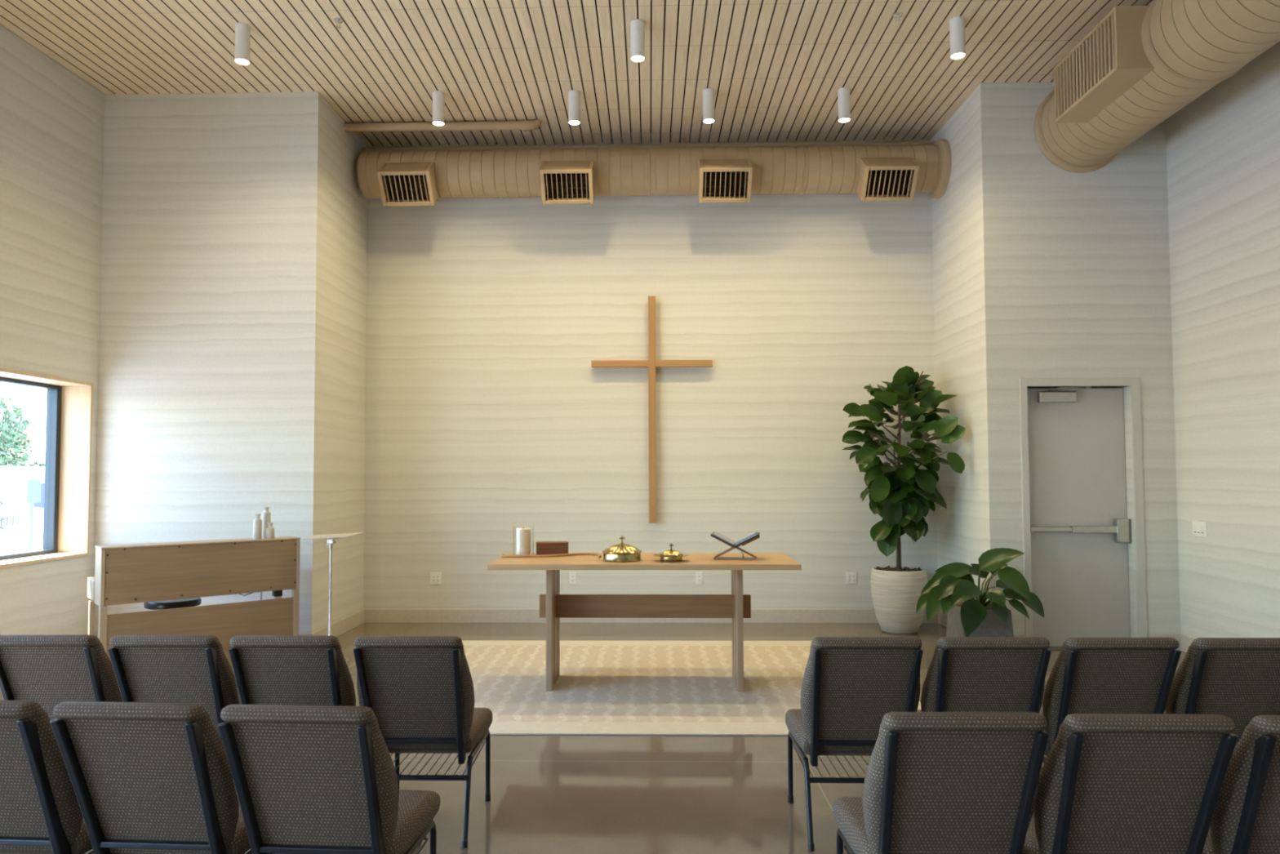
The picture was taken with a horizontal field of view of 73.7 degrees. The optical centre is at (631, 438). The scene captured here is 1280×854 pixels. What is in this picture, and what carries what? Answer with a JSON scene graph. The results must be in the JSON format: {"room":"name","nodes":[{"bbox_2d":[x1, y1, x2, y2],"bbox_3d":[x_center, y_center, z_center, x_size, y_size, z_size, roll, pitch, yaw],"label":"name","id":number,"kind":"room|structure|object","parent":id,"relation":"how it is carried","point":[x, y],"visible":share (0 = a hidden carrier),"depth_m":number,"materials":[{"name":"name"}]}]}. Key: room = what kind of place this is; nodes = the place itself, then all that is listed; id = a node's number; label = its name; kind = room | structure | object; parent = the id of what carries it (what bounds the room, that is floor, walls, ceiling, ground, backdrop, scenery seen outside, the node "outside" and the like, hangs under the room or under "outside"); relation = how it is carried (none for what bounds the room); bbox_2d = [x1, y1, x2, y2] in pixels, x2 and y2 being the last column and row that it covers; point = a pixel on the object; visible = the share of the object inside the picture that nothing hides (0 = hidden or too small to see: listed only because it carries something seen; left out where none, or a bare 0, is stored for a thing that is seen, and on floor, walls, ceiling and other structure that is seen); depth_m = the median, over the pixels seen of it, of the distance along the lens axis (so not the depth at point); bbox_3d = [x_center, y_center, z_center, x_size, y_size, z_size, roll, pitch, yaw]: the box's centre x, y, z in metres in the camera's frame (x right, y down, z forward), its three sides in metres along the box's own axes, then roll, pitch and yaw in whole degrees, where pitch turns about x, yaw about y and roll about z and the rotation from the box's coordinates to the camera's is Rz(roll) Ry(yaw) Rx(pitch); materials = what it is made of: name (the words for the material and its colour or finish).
{"room":"house of worship","nodes":[
{"label":"house of worship","id":0,"kind":"room"},
{"bbox_2d":[0,24,104,635],"bbox_3d":[-5.463,-1.101,2.531,0.340,5.750,11.529,0,-2,1],"label":"wall","id":1,"kind":"structure","parent":0,"point":[52,119],"depth_m":7.60,"materials":[{"name":"paint"}]},
{"bbox_2d":[0,367,93,568],"bbox_3d":[-5.384,0.244,7.069,0.412,1.645,2.170,0,-2,1],"label":"window","id":2,"kind":"structure","parent":1,"relation":"in","point":[69,402],"depth_m":8.10,"materials":[{"name":"brown wood"}]},
{"bbox_2d":[93,90,303,632],"bbox_3d":[-4.258,-0.859,8.366,2.118,5.750,0.200,0,-2,1],"label":"wall","id":3,"kind":"structure","parent":0,"point":[198,373],"depth_m":8.28,"materials":[{"name":"paint"}]},
{"bbox_2d":[93,632,311,636],"bbox_3d":[-4.094,1.932,8.138,2.104,0.153,0.014,0,-2,1],"label":"baseboard","id":4,"kind":"structure","parent":3,"relation":"attached to","point":[95,633],"depth_m":8.11,"materials":[{"name":"beige paint"}]},
{"bbox_2d":[297,90,367,633],"bbox_3d":[-3.110,-0.836,8.976,0.150,5.750,1.469,0,-2,1],"label":"wall","id":5,"kind":"structure","parent":0,"point":[332,400],"depth_m":8.65,"materials":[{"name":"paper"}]},
{"bbox_2d":[311,608,364,636],"bbox_3d":[-3.020,1.959,8.842,0.014,0.153,1.469,0,-2,1],"label":"baseboard","id":6,"kind":"structure","parent":5,"relation":"attached to","point":[344,625],"depth_m":8.95,"materials":[{"name":"beige paint"}]},
{"bbox_2d":[0,0,1153,146],"bbox_3d":[-0.143,-3.622,3.359,10.281,0.429,12.798,0,-2,1],"label":"ceiling","id":7,"kind":"structure","parent":0,"point":[772,67],"depth_m":7.64,"materials":[{"name":"beige wood"}]},
{"bbox_2d":[234,22,250,65],"bbox_3d":[-3.223,-3.269,7.075,0.120,0.302,0.120,0,-2,1],"label":"ceiling light","id":8,"kind":"object","parent":7,"relation":"in","point":[242,31],"visible":1,"depth_m":7.03,"materials":[{"name":"white paint"}]},
{"bbox_2d":[333,17,343,28],"bbox_3d":[-2.395,-3.395,6.983,0.076,0.061,0.076,0,-2,1],"label":"sprinkler head","id":9,"kind":"object","parent":7,"relation":"attached to","point":[338,20],"visible":1,"depth_m":6.97},
{"bbox_2d":[432,90,444,125],"bbox_3d":[-1.894,-3.242,8.387,0.120,0.302,0.120,0,-2,1],"label":"ceiling light","id":10,"kind":"object","parent":7,"relation":"in","point":[438,97],"visible":1,"depth_m":8.34,"materials":[{"name":"white paint"}]},
{"bbox_2d":[343,119,541,132],"bbox_3d":[-2.001,-3.312,9.073,2.085,0.127,0.146,0,-2,1],"label":"pipe stub","id":11,"kind":"object","parent":7,"relation":"attached to","point":[525,126],"visible":0.97,"depth_m":9.03,"materials":[{"name":"beige paint"}]},
{"bbox_2d":[568,89,580,124],"bbox_3d":[-0.559,-3.247,8.379,0.120,0.302,0.120,0,-2,1],"label":"ceiling light","id":12,"kind":"object","parent":7,"relation":"in","point":[574,96],"visible":1,"depth_m":8.33,"materials":[{"name":"white paint"}]},
{"bbox_2d":[630,19,644,62],"bbox_3d":[0.052,-3.281,7.045,0.120,0.302,0.120,0,-2,1],"label":"ceiling light","id":13,"kind":"object","parent":7,"relation":"in","point":[637,26],"visible":1,"depth_m":7.00,"materials":[{"name":"white paint"}]},
{"bbox_2d":[362,136,935,151],"bbox_3d":[0.178,-3.294,9.596,6.419,0.153,0.084,0,-2,1],"label":"pipe","id":14,"kind":"object","parent":7,"relation":"hanging from","point":[883,142],"visible":0.56,"depth_m":9.56,"materials":[{"name":"beige paint"}]},
{"bbox_2d":[702,88,715,123],"bbox_3d":[0.757,-3.252,8.350,0.120,0.302,0.120,0,-2,1],"label":"ceiling light","id":15,"kind":"object","parent":7,"relation":"in","point":[708,102],"visible":1,"depth_m":8.30,"materials":[{"name":"white paint"}]},
{"bbox_2d":[837,87,850,122],"bbox_3d":[2.079,-3.257,8.342,0.120,0.302,0.120,0,-2,1],"label":"ceiling light","id":16,"kind":"object","parent":7,"relation":"in","point":[843,94],"visible":1,"depth_m":8.29,"materials":[{"name":"white paint"}]},
{"bbox_2d":[893,12,902,23],"bbox_3d":[2.165,-3.412,6.935,0.076,0.061,0.076,0,-2,1],"label":"sprinkler head","id":17,"kind":"object","parent":7,"relation":"attached to","point":[897,15],"visible":1,"depth_m":6.93},
{"bbox_2d":[949,16,965,59],"bbox_3d":[2.682,-3.292,7.019,0.120,0.302,0.120,0,-2,1],"label":"ceiling light","id":18,"kind":"object","parent":7,"relation":"in","point":[957,24],"visible":1,"depth_m":6.97,"materials":[{"name":"white paint"}]},
{"bbox_2d":[1033,0,1279,173],"bbox_3d":[4.146,-3.085,5.577,1.057,0.874,5.212,0,-2,1],"label":"duct","id":19,"kind":"object","parent":7,"relation":"attached to","point":[1139,66],"visible":1,"depth_m":6.52,"materials":[{"name":"beige metal"}]},
{"bbox_2d":[1056,13,1115,116],"bbox_3d":[3.710,-3.014,6.952,0.054,0.438,0.902,0,-2,1],"label":"grille","id":20,"kind":"object","parent":19,"relation":"attached to","point":[1088,69],"depth_m":6.90,"materials":[{"name":"beige metal"}]},
{"bbox_2d":[1053,5,1154,123],"bbox_3d":[3.897,-3.014,6.948,0.440,0.490,0.995,0,-2,1],"label":"vent","id":21,"kind":"object","parent":19,"relation":"attached to","point":[1113,60],"depth_m":6.75,"materials":[{"name":"beige metal"}]},
{"bbox_2d":[0,622,1186,853],"bbox_3d":[-0.277,1.883,3.079,11.381,0.200,13.698,0,-2,1],"label":"floor","id":22,"kind":"structure","parent":0,"point":[550,793],"depth_m":4.58,"materials":[{"name":"concrete"}]},
{"bbox_2d":[0,700,94,853],"bbox_3d":[-2.078,1.314,2.992,0.518,0.948,0.725,0,-2,4],"label":"chair","id":23,"kind":"object","parent":22,"relation":"on","point":[41,813],"visible":0.63,"depth_m":2.76,"materials":[{"name":"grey fabric"}]},
{"bbox_2d":[0,634,123,720],"bbox_3d":[-2.610,1.362,4.098,0.518,0.948,0.725,0,-2,1],"label":"chair","id":24,"kind":"object","parent":22,"relation":"on","point":[50,670],"visible":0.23,"depth_m":3.83,"materials":[{"name":"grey fabric"}]},
{"bbox_2d":[49,701,252,853],"bbox_3d":[-1.538,1.310,2.955,0.518,0.948,0.725,0,-2,4],"label":"chair","id":25,"kind":"object","parent":22,"relation":"on","point":[145,777],"visible":0.78,"depth_m":2.72,"materials":[{"name":"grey fabric"}]},
{"bbox_2d":[143,597,201,609],"bbox_3d":[-4.049,1.699,7.533,0.450,0.582,0.450,2,-3,-41],"label":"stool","id":26,"kind":"object","parent":22,"relation":"on","point":[193,602],"visible":0.36,"depth_m":7.37,"materials":[{"name":"black leather"}]},
{"bbox_2d":[107,635,239,741],"bbox_3d":[-2.058,1.359,4.076,0.518,0.948,0.725,0,-2,1],"label":"chair","id":27,"kind":"object","parent":22,"relation":"on","point":[158,668],"visible":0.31,"depth_m":3.80,"materials":[{"name":"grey fabric"}]},
{"bbox_2d":[87,536,300,666],"bbox_3d":[-3.721,1.424,7.324,1.542,1.098,0.564,2,-3,-41],"label":"upright piano","id":28,"kind":"object","parent":22,"relation":"on","point":[141,572],"visible":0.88,"depth_m":7.09,"materials":[{"name":"brown wood"}]},
{"bbox_2d":[253,513,262,539],"bbox_3d":[-3.270,0.769,7.468,0.072,0.220,0.072,0,-2,1],"label":"bottle","id":29,"kind":"object","parent":28,"relation":"on","point":[257,522],"visible":1,"depth_m":7.44,"materials":[{"name":"beige ceramic"}]},
{"bbox_2d":[262,506,271,537],"bbox_3d":[-3.252,0.747,7.604,0.074,0.275,0.074,0,-2,1],"label":"bottle","id":30,"kind":"object","parent":28,"relation":"on","point":[266,515],"visible":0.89,"depth_m":7.57,"materials":[{"name":"beige ceramic"}]},
{"bbox_2d":[265,522,275,538],"bbox_3d":[-3.180,0.811,7.518,0.074,0.140,0.074,0,-2,1],"label":"bottle","id":31,"kind":"object","parent":28,"relation":"on","point":[270,531],"visible":1,"depth_m":7.49,"materials":[{"name":"beige ceramic"}]},
{"bbox_2d":[228,635,355,706],"bbox_3d":[-1.520,1.357,4.059,0.518,0.948,0.725,0,-2,1],"label":"chair","id":32,"kind":"object","parent":22,"relation":"on","point":[268,669],"visible":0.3,"depth_m":3.79,"materials":[{"name":"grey fabric"}]},
{"bbox_2d":[217,703,440,853],"bbox_3d":[-0.999,1.307,2.914,0.518,0.948,0.725,0,-2,4],"label":"chair","id":33,"kind":"object","parent":22,"relation":"on","point":[307,779],"visible":1,"depth_m":2.68,"materials":[{"name":"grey fabric"}]},
{"bbox_2d":[302,532,363,662],"bbox_3d":[-2.662,1.416,7.598,0.414,1.130,0.391,0,-2,1],"label":"music stand","id":34,"kind":"object","parent":22,"relation":"on","point":[330,538],"visible":0.69,"depth_m":7.60,"materials":[{"name":"silver metal"}]},
{"bbox_2d":[302,532,363,539],"bbox_3d":[-2.659,0.870,7.621,0.467,0.037,0.314,0,-2,-9],"label":"tray","id":35,"kind":"object","parent":34,"relation":"on","point":[327,536],"depth_m":7.58,"materials":[{"name":"wood"}]},
{"bbox_2d":[353,635,492,847],"bbox_3d":[-0.970,1.355,4.043,0.518,0.948,0.725,0,-2,1],"label":"chair","id":36,"kind":"object","parent":22,"relation":"on","point":[420,691],"visible":0.76,"depth_m":3.82,"materials":[{"name":"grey fabric"}]},
{"bbox_2d":[462,640,920,735],"bbox_3d":[0.116,1.938,6.928,3.960,0.012,3.040,0,-2,1],"label":"area rug","id":37,"kind":"object","parent":22,"relation":"on","point":[602,686],"visible":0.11,"depth_m":6.61,"materials":[{"name":"beige carpet"}]},
{"bbox_2d":[487,552,801,691],"bbox_3d":[0.107,1.434,6.735,2.316,0.977,0.920,0,-2,2],"label":"table","id":38,"kind":"object","parent":37,"relation":"on","point":[554,606],"visible":0.99,"depth_m":6.69,"materials":[{"name":"brown wood"}]},
{"bbox_2d":[512,525,533,555],"bbox_3d":[-0.892,0.842,7.052,0.172,0.240,0.172,0,-2,1],"label":"pillar candle","id":39,"kind":"object","parent":38,"relation":"on","point":[522,535],"visible":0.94,"depth_m":7.00,"materials":[{"name":"beige wax"}]},
{"bbox_2d":[500,552,601,557],"bbox_3d":[-0.646,0.946,6.939,0.824,0.021,0.245,0,-2,3],"label":"beads","id":40,"kind":"object","parent":38,"relation":"on","point":[502,555],"visible":1,"depth_m":6.87,"materials":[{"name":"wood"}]},
{"bbox_2d":[535,541,568,555],"bbox_3d":[-0.659,0.911,7.114,0.270,0.104,0.156,0,-2,-7],"label":"wooden box","id":41,"kind":"object","parent":38,"relation":"on","point":[543,548],"visible":0.97,"depth_m":7.04,"materials":[{"name":"red wood"}]},
{"bbox_2d":[602,535,642,562],"bbox_3d":[-0.071,0.845,6.603,0.310,0.190,0.310,0,-2,1],"label":"tray","id":42,"kind":"object","parent":38,"relation":"on","point":[621,552],"visible":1,"depth_m":6.49,"materials":[{"name":"gold metal"}]},
{"bbox_2d":[653,542,688,561],"bbox_3d":[0.306,0.868,6.539,0.276,0.137,0.276,0,-2,1],"label":"bread plate","id":43,"kind":"object","parent":38,"relation":"on","point":[670,555],"visible":1,"depth_m":6.48,"materials":[{"name":"gold metal"}]},
{"bbox_2d":[710,533,759,558],"bbox_3d":[0.826,0.842,6.733,0.384,0.196,0.212,-1,-2,10],"label":"book stand","id":44,"kind":"object","parent":38,"relation":"on","point":[757,536],"visible":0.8,"depth_m":6.65,"materials":[{"name":"brown wood"}]},
{"bbox_2d":[710,530,759,546],"bbox_3d":[0.823,0.787,6.737,0.372,0.112,0.276,-1,-2,10],"label":"open book","id":45,"kind":"object","parent":44,"relation":"on","point":[754,534],"visible":1,"depth_m":6.63,"materials":[{"name":"white paper"}]},
{"bbox_2d":[785,636,923,850],"bbox_3d":[1.026,1.346,3.990,0.518,0.948,0.725,0,-2,1],"label":"chair","id":46,"kind":"object","parent":22,"relation":"on","point":[849,684],"visible":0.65,"depth_m":3.76,"materials":[{"name":"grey fabric"}]},
{"bbox_2d":[841,365,965,634],"bbox_3d":[2.756,0.634,8.853,1.134,2.765,1.193,0,-2,1],"label":"fig tree","id":47,"kind":"object","parent":22,"relation":"on","point":[901,495],"visible":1,"depth_m":8.75,"materials":[{"name":"green plant"}]},
{"bbox_2d":[832,711,1048,853],"bbox_3d":[0.990,1.296,2.817,0.518,0.948,0.725,0,-2,1],"label":"chair","id":48,"kind":"object","parent":22,"relation":"on","point":[935,782],"visible":1,"depth_m":2.57,"materials":[{"name":"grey fabric"}]},
{"bbox_2d":[915,547,1044,636],"bbox_3d":[3.067,1.470,7.674,1.103,0.992,1.025,0,-2,1],"label":"potted plant","id":49,"kind":"object","parent":22,"relation":"on","point":[953,584],"visible":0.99,"depth_m":7.47,"materials":[{"name":"green plant"}]},
{"bbox_2d":[946,604,1013,636],"bbox_3d":[3.143,1.740,7.707,0.468,0.455,0.468,0,-2,1],"label":"pot","id":50,"kind":"object","parent":22,"relation":"on","point":[992,625],"depth_m":7.50,"materials":[{"name":"grey concrete"}]},
{"bbox_2d":[916,636,1051,713],"bbox_3d":[1.566,1.343,3.974,0.518,0.948,0.725,0,-2,1],"label":"chair","id":51,"kind":"object","parent":22,"relation":"on","point":[964,673],"visible":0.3,"depth_m":3.70,"materials":[{"name":"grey fabric"}]},
{"bbox_2d":[1039,637,1181,769],"bbox_3d":[2.108,1.341,3.957,0.518,0.948,0.725,0,-2,1],"label":"chair","id":52,"kind":"object","parent":22,"relation":"on","point":[1088,675],"visible":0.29,"depth_m":3.69,"materials":[{"name":"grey fabric"}]},
{"bbox_2d":[1022,713,1238,853],"bbox_3d":[1.521,1.294,2.790,0.518,0.948,0.725,0,-2,2],"label":"chair","id":53,"kind":"object","parent":22,"relation":"on","point":[1109,783],"visible":0.78,"depth_m":2.54,"materials":[{"name":"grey fabric"}]},
{"bbox_2d":[1164,637,1279,746],"bbox_3d":[2.650,1.339,3.940,0.518,0.948,0.725,0,-2,1],"label":"chair","id":54,"kind":"object","parent":22,"relation":"on","point":[1236,678],"visible":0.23,"depth_m":3.68,"materials":[{"name":"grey fabric"}]},
{"bbox_2d":[1201,715,1279,853],"bbox_3d":[2.058,1.291,2.769,0.518,0.948,0.725,0,-2,2],"label":"chair","id":55,"kind":"object","parent":22,"relation":"on","point":[1246,820],"visible":0.68,"depth_m":2.55,"materials":[{"name":"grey fabric"}]},
{"bbox_2d":[363,131,937,608],"bbox_3d":[0.192,-0.815,9.739,6.719,5.750,0.200,0,-2,1],"label":"wall","id":56,"kind":"structure","parent":0,"point":[488,413],"depth_m":9.63,"materials":[{"name":"paint"}]},
{"bbox_2d":[430,572,441,584],"bbox_3d":[-2.195,1.566,9.584,0.124,0.136,0.012,0,-2,1],"label":"wall outlet","id":57,"kind":"object","parent":56,"relation":"attached to","point":[435,577],"visible":1,"depth_m":9.58,"materials":[{"name":"white plastic"}]},
{"bbox_2d":[431,574,435,581],"bbox_3d":[-2.218,1.566,9.581,0.034,0.076,0.004,0,-2,1],"label":"receptacle","id":58,"kind":"object","parent":57,"relation":"attached to","point":[433,575],"depth_m":9.58,"materials":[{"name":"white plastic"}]},
{"bbox_2d":[435,574,439,581],"bbox_3d":[-2.172,1.565,9.580,0.034,0.076,0.004,0,-2,1],"label":"receptacle","id":59,"kind":"object","parent":57,"relation":"attached to","point":[437,575],"depth_m":9.58,"materials":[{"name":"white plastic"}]},
{"bbox_2d":[568,571,576,584],"bbox_3d":[-0.658,1.559,9.551,0.080,0.136,0.012,0,-2,1],"label":"wall outlet","id":60,"kind":"object","parent":56,"relation":"attached to","point":[572,575],"visible":1,"depth_m":9.55,"materials":[{"name":"white plastic"}]},
{"bbox_2d":[570,574,573,581],"bbox_3d":[-0.658,1.559,9.548,0.034,0.076,0.004,0,-2,1],"label":"receptacle","id":61,"kind":"object","parent":60,"relation":"attached to","point":[571,575],"depth_m":9.55,"materials":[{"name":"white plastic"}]},
{"bbox_2d":[364,608,937,622],"bbox_3d":[0.198,1.977,9.514,6.419,0.153,0.014,0,-2,1],"label":"baseboard","id":62,"kind":"structure","parent":56,"relation":"attached to","point":[371,615],"depth_m":9.52,"materials":[{"name":"beige paint"}]},
{"bbox_2d":[591,296,712,523],"bbox_3d":[0.233,-0.330,9.569,1.355,2.539,0.097,0,-2,1],"label":"wall cross","id":63,"kind":"object","parent":56,"relation":"attached to","point":[651,363],"visible":1,"depth_m":9.54,"materials":[{"name":"brown wood"}]},
{"bbox_2d":[695,571,702,583],"bbox_3d":[0.758,1.554,9.521,0.080,0.136,0.012,0,-2,1],"label":"wall outlet","id":64,"kind":"object","parent":56,"relation":"attached to","point":[699,575],"visible":1,"depth_m":9.52,"materials":[{"name":"white plastic"}]},
{"bbox_2d":[697,574,701,581],"bbox_3d":[0.758,1.553,9.517,0.034,0.076,0.004,0,-2,1],"label":"receptacle","id":65,"kind":"object","parent":64,"relation":"attached to","point":[699,575],"depth_m":9.52,"materials":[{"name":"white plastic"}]},
{"bbox_2d":[845,571,857,583],"bbox_3d":[2.446,1.547,9.485,0.124,0.136,0.012,0,-2,1],"label":"wall outlet","id":66,"kind":"object","parent":56,"relation":"attached to","point":[851,576],"visible":1,"depth_m":9.48,"materials":[{"name":"white plastic"}]},
{"bbox_2d":[852,574,855,581],"bbox_3d":[2.469,1.546,9.481,0.034,0.076,0.004,0,-2,1],"label":"receptacle","id":67,"kind":"object","parent":66,"relation":"attached to","point":[853,575],"depth_m":9.48,"materials":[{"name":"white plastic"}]},
{"bbox_2d":[930,82,1007,613],"bbox_3d":[3.457,-0.863,8.835,0.150,5.750,1.469,0,-2,1],"label":"wall","id":68,"kind":"structure","parent":0,"point":[968,353],"depth_m":8.48,"materials":[{"name":"paint"}]},
{"bbox_2d":[356,138,951,205],"bbox_3d":[0.202,-2.875,9.268,6.369,0.737,0.842,0,-2,1],"label":"air duct","id":69,"kind":"object","parent":68,"relation":"attached to","point":[873,173],"visible":1,"depth_m":9.14,"materials":[{"name":"beige paint"}]},
{"bbox_2d":[383,174,428,202],"bbox_3d":[-2.395,-2.665,9.085,0.424,0.254,0.209,0,-2,1],"label":"grille","id":70,"kind":"object","parent":69,"relation":"attached to","point":[397,188],"depth_m":9.12,"materials":[{"name":"metal"}]},
{"bbox_2d":[377,162,439,205],"bbox_3d":[-2.393,-2.755,9.210,0.554,0.508,0.505,0,-2,1],"label":"vent","id":71,"kind":"object","parent":69,"relation":"attached to","point":[401,184],"depth_m":9.11,"materials":[{"name":"beige paint"}]},
{"bbox_2d":[546,173,587,200],"bbox_3d":[-0.683,-2.672,9.048,0.424,0.254,0.209,0,-2,1],"label":"grille","id":72,"kind":"object","parent":69,"relation":"attached to","point":[559,186],"depth_m":9.09,"materials":[{"name":"metal"}]},
{"bbox_2d":[539,160,595,204],"bbox_3d":[-0.680,-2.762,9.173,0.554,0.508,0.505,0,-2,1],"label":"vent","id":73,"kind":"object","parent":69,"relation":"attached to","point":[561,181],"depth_m":9.08,"materials":[{"name":"beige paint"}]},
{"bbox_2d":[697,158,752,203],"bbox_3d":[0.994,-2.768,9.137,0.554,0.508,0.505,0,-2,1],"label":"vent","id":74,"kind":"object","parent":69,"relation":"attached to","point":[718,180],"depth_m":9.04,"materials":[{"name":"beige paint"}]},
{"bbox_2d":[704,171,746,199],"bbox_3d":[0.992,-2.679,9.012,0.424,0.254,0.209,0,-2,1],"label":"grille","id":75,"kind":"object","parent":69,"relation":"attached to","point":[717,184],"depth_m":9.06,"materials":[{"name":"metal"}]},
{"bbox_2d":[855,156,919,201],"bbox_3d":[2.717,-2.776,9.100,0.554,0.508,0.505,0,-2,1],"label":"vent","id":76,"kind":"object","parent":69,"relation":"attached to","point":[877,178],"depth_m":9.00,"materials":[{"name":"beige paint"}]},
{"bbox_2d":[866,169,912,197],"bbox_3d":[2.715,-2.686,8.975,0.424,0.254,0.209,0,-2,1],"label":"grille","id":77,"kind":"object","parent":69,"relation":"attached to","point":[880,183],"depth_m":9.01,"materials":[{"name":"metal"}]},
{"bbox_2d":[937,609,947,626],"bbox_3d":[3.384,1.933,8.705,0.014,0.153,1.469,0,-2,1],"label":"baseboard","id":78,"kind":"structure","parent":68,"relation":"attached to","point":[942,619],"depth_m":9.30,"materials":[{"name":"beige paint"}]},
{"bbox_2d":[995,81,1181,637],"bbox_3d":[4.390,-0.894,8.181,1.744,5.750,0.200,0,-2,1],"label":"wall","id":79,"kind":"structure","parent":0,"point":[1085,256],"depth_m":8.10,"materials":[{"name":"paint"}]},
{"bbox_2d":[1019,377,1147,649],"bbox_3d":[4.240,0.700,8.078,1.122,2.557,0.239,0,-2,1],"label":"door","id":80,"kind":"structure","parent":79,"relation":"in","point":[1077,529],"depth_m":8.12,"materials":[{"name":"white paint"}]},
{"bbox_2d":[1013,633,1180,650],"bbox_3d":[4.240,1.898,7.960,1.730,0.153,0.014,0,-2,1],"label":"baseboard","id":81,"kind":"structure","parent":79,"relation":"attached to","point":[1177,637],"depth_m":7.94,"materials":[{"name":"beige paint"}]},
{"bbox_2d":[1165,41,1279,638],"bbox_3d":[5.061,-1.145,2.306,0.150,5.750,11.529,0,-2,1],"label":"wall","id":82,"kind":"structure","parent":0,"point":[1223,147],"depth_m":7.29,"materials":[{"name":"paint"}]},
{"bbox_2d":[1180,634,1195,652],"bbox_3d":[4.990,1.656,2.290,0.014,0.153,11.329,0,-2,1],"label":"baseboard","id":83,"kind":"structure","parent":82,"relation":"attached to","point":[1185,641],"depth_m":7.86,"materials":[{"name":"beige paint"}]},
{"bbox_2d":[1191,520,1207,537],"bbox_3d":[5.102,0.811,7.670,0.014,0.132,0.196,0,-2,1],"label":"light switch","id":84,"kind":"object","parent":82,"relation":"attached to","point":[1199,528],"visible":1,"depth_m":7.66,"materials":[{"name":"white plastic"}]},
{"label":"outside","id":85,"kind":"structure","parent":0,"visible":0},
{"bbox_2d":[0,547,42,554],"bbox_3d":[-32.639,2.922,18.100,53.939,0.100,85.000,0,-2,1],"label":"ground","id":86,"kind":"structure","parent":85,"point":[41,548],"depth_m":22.86,"materials":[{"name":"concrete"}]},
{"bbox_2d":[0,396,32,466],"bbox_3d":[-29.168,0.902,39.522,2.401,5.744,2.424,0,-2,1],"label":"tree","id":87,"kind":"object","parent":86,"relation":"on","point":[10,437],"visible":0.76,"depth_m":39.49,"materials":[{"name":"green plant"}]},
{"bbox_2d":[0,466,44,552],"bbox_3d":[-14.573,1.679,17.713,1.990,2.235,7.300,0,-2,1],"label":"delivery van","id":88,"kind":"object","parent":86,"relation":"on","point":[14,506],"visible":0.35,"depth_m":18.93,"materials":[{"name":"white paint"}]},
{"bbox_2d":[26,480,40,551],"bbox_3d":[-9.697,1.640,13.785,0.064,1.950,0.300,0,-2,1],"label":"street sign","id":89,"kind":"object","parent":86,"relation":"on","point":[33,486],"visible":0.76,"depth_m":13.78,"materials":[{"name":"white metal"}]},
{"bbox_2d":[27,461,44,466],"bbox_3d":[-29.120,2.496,41.860,2.347,2.775,2.317,0,-2,1],"label":"tree","id":90,"kind":"object","parent":86,"relation":"on","point":[35,464],"visible":0.02,"depth_m":41.71,"materials":[{"name":"green plant"}]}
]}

